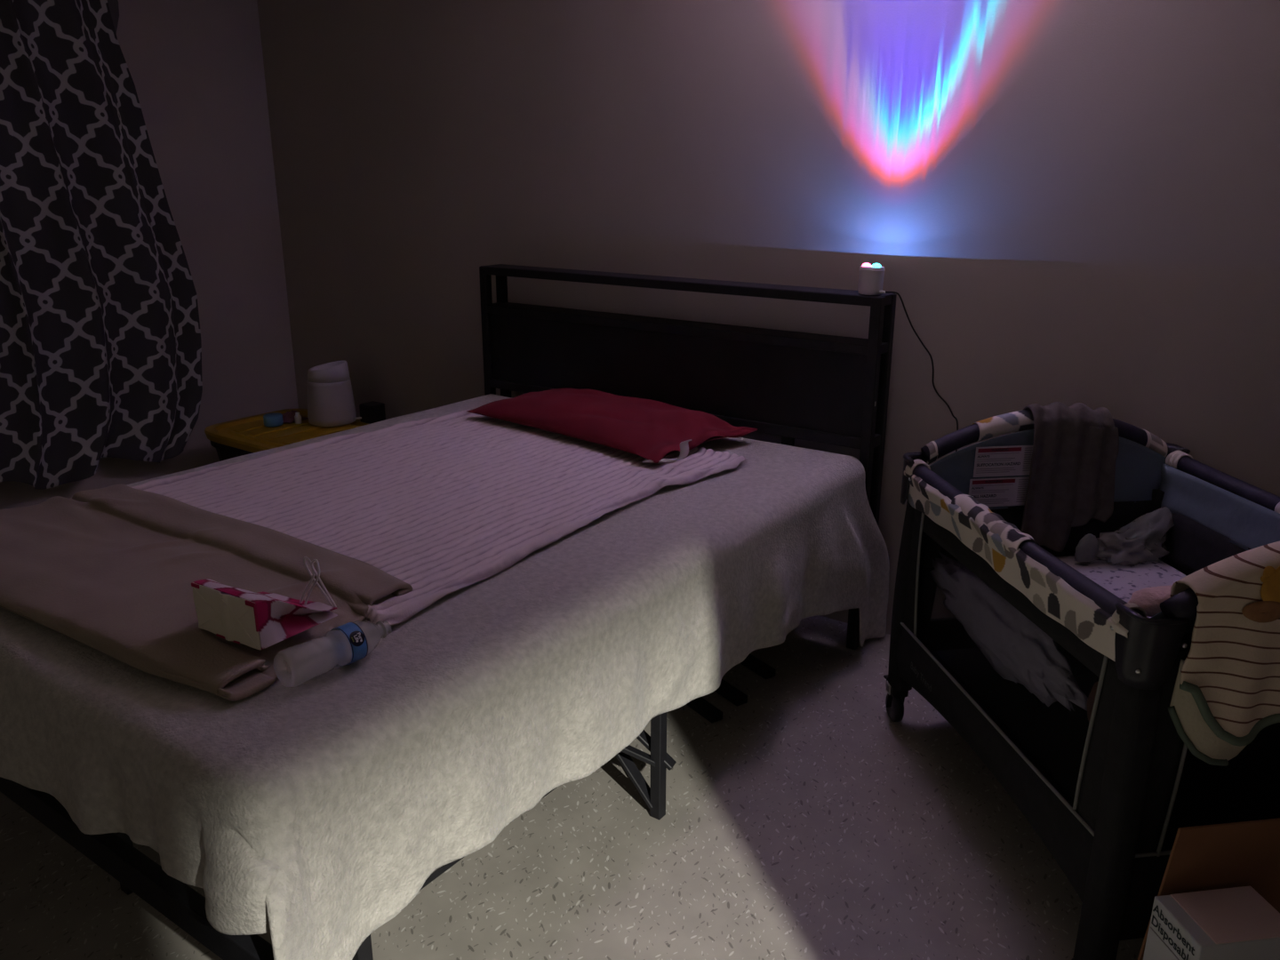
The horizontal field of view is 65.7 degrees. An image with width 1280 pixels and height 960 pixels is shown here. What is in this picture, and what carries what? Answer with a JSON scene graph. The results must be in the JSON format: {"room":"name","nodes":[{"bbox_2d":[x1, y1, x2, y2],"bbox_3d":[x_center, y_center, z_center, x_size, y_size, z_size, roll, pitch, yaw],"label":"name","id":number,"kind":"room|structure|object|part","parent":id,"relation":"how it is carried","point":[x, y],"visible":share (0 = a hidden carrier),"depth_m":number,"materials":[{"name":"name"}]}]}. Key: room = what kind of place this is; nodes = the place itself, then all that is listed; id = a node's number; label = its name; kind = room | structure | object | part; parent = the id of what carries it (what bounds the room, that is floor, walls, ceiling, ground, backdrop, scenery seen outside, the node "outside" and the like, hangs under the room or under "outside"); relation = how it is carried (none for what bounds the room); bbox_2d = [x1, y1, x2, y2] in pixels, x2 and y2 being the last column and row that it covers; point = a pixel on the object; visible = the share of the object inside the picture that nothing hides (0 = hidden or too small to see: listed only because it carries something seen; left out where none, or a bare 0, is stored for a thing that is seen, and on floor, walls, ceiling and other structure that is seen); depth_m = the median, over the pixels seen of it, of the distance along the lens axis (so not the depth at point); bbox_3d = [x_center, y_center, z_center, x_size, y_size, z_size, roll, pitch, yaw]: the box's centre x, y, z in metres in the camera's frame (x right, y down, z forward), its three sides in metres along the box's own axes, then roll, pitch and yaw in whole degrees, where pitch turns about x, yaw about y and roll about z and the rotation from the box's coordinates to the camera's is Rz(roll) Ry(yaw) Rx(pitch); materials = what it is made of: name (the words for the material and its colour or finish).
{"room":"bedroom","nodes":[
{"label":"bedroom","id":0,"kind":"room"},
{"bbox_2d":[0,0,298,509],"bbox_3d":[-3.322,-0.514,2.356,0.100,2.440,5.650,12,21,33],"label":"wall","id":1,"kind":"structure","parent":0,"point":[196,68],"depth_m":4.27,"materials":[{"name":"beige paint"}]},
{"bbox_2d":[0,0,202,489],"bbox_3d":[-2.307,-0.980,3.455,0.110,2.160,1.514,11,21,32],"label":"curtain","id":2,"kind":"object","parent":1,"relation":"hanging from","point":[100,342],"visible":1,"depth_m":3.76,"materials":[{"name":"grey fabric"}]},
{"bbox_2d":[0,616,1143,959],"bbox_3d":[-0.246,1.339,0.713,7.580,0.100,5.750,12,21,33],"label":"floor","id":3,"kind":"structure","parent":0,"point":[804,821],"depth_m":2.15,"materials":[{"name":"carpet"}]},
{"bbox_2d":[204,408,367,461],"bbox_3d":[-1.422,-0.020,4.211,0.756,0.402,0.524,12,21,33],"label":"nightstand","id":4,"kind":"object","parent":3,"relation":"on","point":[245,436],"visible":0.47,"depth_m":4.12,"materials":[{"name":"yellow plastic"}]},
{"bbox_2d":[263,412,283,427],"bbox_3d":[-1.565,-0.257,4.231,0.080,0.048,0.080,12,21,33],"label":"jar","id":5,"kind":"object","parent":4,"relation":"on","point":[272,420],"visible":1,"depth_m":4.20,"materials":[{"name":"blue plastic"}]},
{"bbox_2d":[281,409,308,423],"bbox_3d":[-1.527,-0.283,4.317,0.113,0.042,0.122,12,21,33],"label":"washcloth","id":6,"kind":"object","parent":4,"relation":"on","point":[288,417],"visible":0.55,"depth_m":4.29,"materials":[{"name":"red fabric"}]},
{"bbox_2d":[294,412,302,423],"bbox_3d":[-1.467,-0.265,4.253,0.028,0.051,0.028,12,21,33],"label":"bottle","id":7,"kind":"object","parent":4,"relation":"on","point":[298,418],"visible":1,"depth_m":4.24,"materials":[{"name":"white plastic"}]},
{"bbox_2d":[307,360,361,426],"bbox_3d":[-1.321,-0.376,4.236,0.206,0.261,0.200,-11,21,-32],"label":"humidifier","id":8,"kind":"object","parent":4,"relation":"on","point":[331,402],"visible":1,"depth_m":4.17,"materials":[{"name":"grey plastic"}]},
{"bbox_3d":[-1.324,-0.340,4.245,0.200,0.187,0.200,12,21,33],"label":"water tank","id":9,"kind":"part","parent":8,"relation":"part of","materials":[{"name":"grey plastic"}]},
{"bbox_2d":[359,400,385,423],"bbox_3d":[-1.150,-0.289,4.258,0.080,0.081,0.082,12,21,33],"label":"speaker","id":10,"kind":"object","parent":4,"relation":"on","point":[372,412],"visible":0.85,"depth_m":4.23},
{"bbox_2d":[359,406,370,423],"bbox_3d":[-1.173,-0.279,4.228,0.064,0.064,0.004,12,21,33],"label":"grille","id":11,"kind":"object","parent":10,"relation":"attached to","point":[364,411],"depth_m":4.22,"materials":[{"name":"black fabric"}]},
{"bbox_2d":[0,264,896,959],"bbox_3d":[-0.521,0.110,2.630,1.564,1.103,2.183,12,21,33],"label":"bed","id":12,"kind":"object","parent":3,"relation":"on","point":[830,389],"visible":0.44,"depth_m":3.07,"materials":[{"name":"black wood"}]},
{"bbox_3d":[-1.066,0.700,2.028,0.028,0.332,0.028,12,21,33],"label":"leg","id":13,"kind":"part","parent":12,"relation":"part of","materials":[{"name":"black metal"}]},
{"bbox_3d":[-1.137,0.589,1.854,1.515,0.058,0.030,12,21,33],"label":"rail","id":14,"kind":"part","parent":12,"relation":"part of","materials":[{"name":"black metal"}]},
{"bbox_3d":[-0.448,0.832,1.610,0.028,0.332,0.028,12,21,33],"label":"leg","id":15,"kind":"part","parent":12,"relation":"part of","materials":[{"name":"black metal"}]},
{"bbox_3d":[-0.574,-0.262,3.823,0.032,1.101,0.032,12,21,33],"label":"post","id":16,"kind":"part","parent":12,"relation":"part of","materials":[{"name":"black wood"}]},
{"bbox_3d":[0.054,0.474,2.234,0.030,0.058,2.015,12,21,33],"label":"rail","id":17,"kind":"part","parent":12,"relation":"part of","materials":[{"name":"black metal"}]},
{"bbox_3d":[-0.524,-0.283,3.890,0.032,1.101,0.032,12,21,33],"label":"post","id":18,"kind":"part","parent":12,"relation":"part of","materials":[{"name":"black wood"}]},
{"bbox_3d":[0.043,0.627,2.271,0.028,0.332,0.028,12,21,33],"label":"leg","id":19,"kind":"part","parent":12,"relation":"part of","materials":[{"name":"black metal"}]},
{"bbox_3d":[0.056,-0.377,3.330,1.503,0.273,0.017,12,21,33],"label":"headboard","id":20,"kind":"part","parent":12,"relation":"part of","materials":[{"name":"black wood"}]},
{"bbox_3d":[0.071,-0.249,3.393,1.557,0.032,0.099,12,21,33],"label":"rail","id":21,"kind":"part","parent":12,"relation":"part of","materials":[{"name":"black wood"}]},
{"bbox_3d":[0.077,-0.652,3.274,1.557,0.028,0.115,12,21,33],"label":"rail","id":22,"kind":"part","parent":12,"relation":"part of","materials":[{"name":"black wood"}]},
{"bbox_3d":[0.076,-0.518,3.316,1.557,0.028,0.115,12,21,33],"label":"rail","id":23,"kind":"part","parent":12,"relation":"part of","materials":[{"name":"black wood"}]},
{"bbox_2d":[480,264,895,297],"bbox_3d":[0.077,-0.662,3.271,1.555,0.009,0.106,12,21,33],"label":"shelf","id":24,"kind":"object","parent":12,"relation":"attached to","point":[635,280],"depth_m":3.20,"materials":[{"name":"black wood"}]},
{"bbox_2d":[858,262,958,451],"bbox_3d":[0.789,-0.193,2.957,0.329,0.893,0.091,1,17,3],"label":"lamp","id":25,"kind":"object","parent":24,"relation":"on","point":[870,277],"visible":0.96,"depth_m":2.82,"materials":[{"name":"plastic"}]},
{"bbox_3d":[0.824,-0.157,2.970,0.266,0.817,0.080,2,17,6],"label":"power cord","id":26,"kind":"part","parent":25,"relation":"part of","materials":[{"name":"black plastic"}]},
{"bbox_3d":[0.675,0.005,2.979,0.032,1.101,0.032,12,21,33],"label":"post","id":27,"kind":"part","parent":12,"relation":"part of","materials":[{"name":"black wood"}]},
{"bbox_3d":[0.725,-0.016,3.046,0.032,1.101,0.032,12,21,33],"label":"post","id":28,"kind":"part","parent":12,"relation":"part of","materials":[{"name":"black wood"}]},
{"bbox_3d":[-0.553,0.186,2.604,1.506,0.264,2.030,12,21,33],"label":"mattress","id":29,"kind":"object","parent":12,"relation":"on","visible":0},
{"bbox_2d":[0,393,889,959],"bbox_3d":[-0.524,0.333,2.677,1.681,0.622,2.284,12,21,33],"label":"fleece blanket","id":30,"kind":"object","parent":29,"relation":"on","point":[309,809],"visible":0.53,"depth_m":1.71,"materials":[{"name":"white fabric"}]},
{"bbox_2d":[0,483,412,701],"bbox_3d":[-1.026,0.176,2.025,1.213,0.060,0.541,12,21,33],"label":"blanket","id":31,"kind":"object","parent":30,"relation":"on","point":[111,570],"visible":0.96,"depth_m":1.93,"materials":[{"name":"fabric"}]},
{"bbox_2d":[191,556,338,649],"bbox_3d":[-0.648,0.200,1.715,0.181,0.103,0.180,10,20,30],"label":"gift bag","id":32,"kind":"object","parent":31,"relation":"on","point":[260,620],"visible":1,"depth_m":1.66,"materials":[{"name":"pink paper"}]},
{"bbox_3d":[-0.692,0.227,1.653,0.160,0.084,0.009,10,20,30],"label":"panel","id":33,"kind":"part","parent":32,"relation":"part of","materials":[{"name":"beige paper"}]},
{"bbox_3d":[-0.577,0.180,1.760,0.064,0.092,0.016,1,17,3],"label":"handle","id":34,"kind":"part","parent":32,"relation":"part of","materials":[{"name":"white fabric"}]},
{"bbox_3d":[-0.569,0.182,1.753,0.059,0.091,0.013,1,17,1],"label":"handle","id":35,"kind":"part","parent":32,"relation":"part of","materials":[{"name":"white fabric"}]},
{"bbox_2d":[328,622,367,665],"bbox_3d":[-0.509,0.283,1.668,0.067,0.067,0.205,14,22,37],"label":"band","id":36,"kind":"object","parent":30,"relation":"on","point":[357,640],"visible":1,"depth_m":1.68,"materials":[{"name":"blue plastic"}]},
{"bbox_2d":[131,409,746,631],"bbox_3d":[-0.513,-0.035,2.649,1.200,0.104,1.424,12,21,33],"label":"throw","id":37,"kind":"object","parent":30,"relation":"on","point":[443,506],"visible":0.85,"depth_m":2.56,"materials":[{"name":"white fabric"}]},
{"bbox_2d":[467,387,757,463],"bbox_3d":[-0.108,-0.212,3.171,0.856,0.091,0.468,16,23,40],"label":"pillow","id":38,"kind":"object","parent":30,"relation":"on","point":[653,430],"visible":0.98,"depth_m":3.03,"materials":[{"name":"red fabric"}]},
{"bbox_2d":[883,409,1279,959],"bbox_3d":[1.092,0.368,2.205,0.764,0.872,1.046,-2,18,-8],"label":"playard","id":39,"kind":"object","parent":3,"relation":"on","point":[1108,796],"visible":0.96,"depth_m":2.08,"materials":[{"name":"fabric"}]},
{"bbox_3d":[0.701,0.298,2.580,0.062,0.530,0.085,-2,18,-8],"label":"leg","id":40,"kind":"part","parent":39,"relation":"part of","materials":[{"name":"black fabric"}]},
{"bbox_2d":[971,479,1028,503],"bbox_3d":[0.930,0.029,2.501,0.199,0.062,0.001,-2,18,-8],"label":"label","id":41,"kind":"object","parent":39,"relation":"on","point":[985,491],"depth_m":2.50,"materials":[{"name":"grey paper"}]},
{"bbox_2d":[976,447,1032,473],"bbox_3d":[0.937,-0.050,2.478,0.199,0.062,0.001,-2,18,-8],"label":"label","id":42,"kind":"object","parent":39,"relation":"on","point":[988,460],"depth_m":2.47,"materials":[{"name":"grey paper"}]},
{"bbox_2d":[930,552,1087,711],"bbox_3d":[0.791,0.325,2.190,0.047,0.196,0.693,-2,18,-8],"label":"cloth","id":43,"kind":"object","parent":39,"relation":"in","point":[1015,647],"visible":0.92,"depth_m":2.12,"materials":[{"name":"grey fabric"}]},
{"bbox_3d":[0.751,0.109,2.047,0.042,0.048,0.865,-2,18,-8],"label":"rail","id":44,"kind":"part","parent":39,"relation":"part of","materials":[{"name":"multicoloured fabric"}]},
{"bbox_3d":[1.029,-0.116,2.518,0.651,0.126,0.044,-2,18,-8],"label":"rail","id":45,"kind":"part","parent":39,"relation":"part of","materials":[{"name":"fabric"}]},
{"bbox_2d":[1015,401,1119,551],"bbox_3d":[1.083,-0.013,2.542,0.246,0.383,0.121,-2,17,-7],"label":"blanket","id":46,"kind":"object","parent":39,"relation":"hanging from","point":[1071,483],"visible":0.9,"depth_m":2.50,"materials":[{"name":"grey fabric"}]},
{"bbox_2d":[1087,680,1098,722],"bbox_3d":[0.849,0.411,1.802,0.037,0.101,0.099,-4,18,-13],"label":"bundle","id":47,"kind":"object","parent":39,"relation":"in","point":[1092,697],"visible":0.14,"depth_m":1.83,"materials":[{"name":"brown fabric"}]},
{"bbox_3d":[0.832,0.610,1.734,0.062,0.620,0.085,-2,18,-8],"label":"leg","id":48,"kind":"part","parent":39,"relation":"part of","materials":[{"name":"black fabric"}]},
{"bbox_2d":[1056,555,1186,617],"bbox_3d":[1.122,0.329,2.172,0.562,0.028,0.866,-2,18,-8],"label":"mattress","id":49,"kind":"object","parent":39,"relation":"on","point":[1122,581],"visible":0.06,"depth_m":2.44,"materials":[{"name":"white fabric"}]},
{"bbox_2d":[1074,533,1099,561],"bbox_3d":[1.125,0.167,2.495,0.075,0.070,0.030,-8,19,-26],"label":"pouch","id":50,"kind":"object","parent":49,"relation":"on","point":[1087,548],"visible":1,"depth_m":2.48,"materials":[{"name":"grey fabric"}]},
{"bbox_2d":[1095,505,1174,565],"bbox_3d":[1.257,0.139,2.524,0.222,0.127,0.128,-1,17,-5],"label":"cloth","id":51,"kind":"object","parent":49,"relation":"on","point":[1142,540],"visible":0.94,"depth_m":2.51,"materials":[{"name":"grey fabric"}]},
{"bbox_2d":[1128,584,1172,616],"bbox_3d":[0.908,0.209,1.689,0.156,0.055,0.074,3,18,8],"label":"cloth","id":52,"kind":"object","parent":49,"relation":"on","point":[1149,599],"visible":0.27,"depth_m":1.67,"materials":[{"name":"pink fabric"}]},
{"bbox_3d":[1.359,0.271,2.672,0.062,0.530,0.085,-2,18,-8],"label":"leg","id":53,"kind":"part","parent":39,"relation":"part of","materials":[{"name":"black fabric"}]},
{"bbox_3d":[1.165,0.162,1.628,0.651,0.126,0.044,-2,18,-8],"label":"rail","id":54,"kind":"part","parent":39,"relation":"part of","materials":[{"name":"black plastic"}]},
{"bbox_2d":[1167,540,1279,766],"bbox_3d":[1.076,0.287,1.637,0.426,0.407,0.103,-2,18,-8],"label":"cloth","id":55,"kind":"object","parent":39,"relation":"on","point":[1227,689],"visible":0.99,"depth_m":1.59,"materials":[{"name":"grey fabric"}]},
{"bbox_3d":[1.442,0.081,2.143,0.042,0.048,0.865,-2,18,-8],"label":"rail","id":56,"kind":"part","parent":39,"relation":"part of","materials":[{"name":"fabric"}]},
{"bbox_2d":[1137,817,1279,959],"bbox_3d":[1.075,0.818,1.469,0.474,0.452,0.420,-2,18,-8],"label":"cardboard box","id":57,"kind":"object","parent":3,"relation":"on","point":[1244,853],"visible":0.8,"depth_m":1.60,"materials":[{"name":"brown cardboard"}]},
{"bbox_2d":[1143,886,1279,959],"bbox_3d":[0.912,0.835,1.592,0.169,0.334,0.110,-2,18,-8],"label":"carton","id":58,"kind":"object","parent":57,"relation":"in","point":[1236,923],"visible":1,"depth_m":1.53,"materials":[{"name":"grey cardboard"}]},
{"bbox_2d":[256,0,1279,634],"bbox_3d":[0.535,-0.739,3.115,5.480,2.440,0.100,12,21,33],"label":"wall","id":59,"kind":"structure","parent":0,"point":[1068,203],"depth_m":2.98,"materials":[{"name":"beige paint"}]}
]}

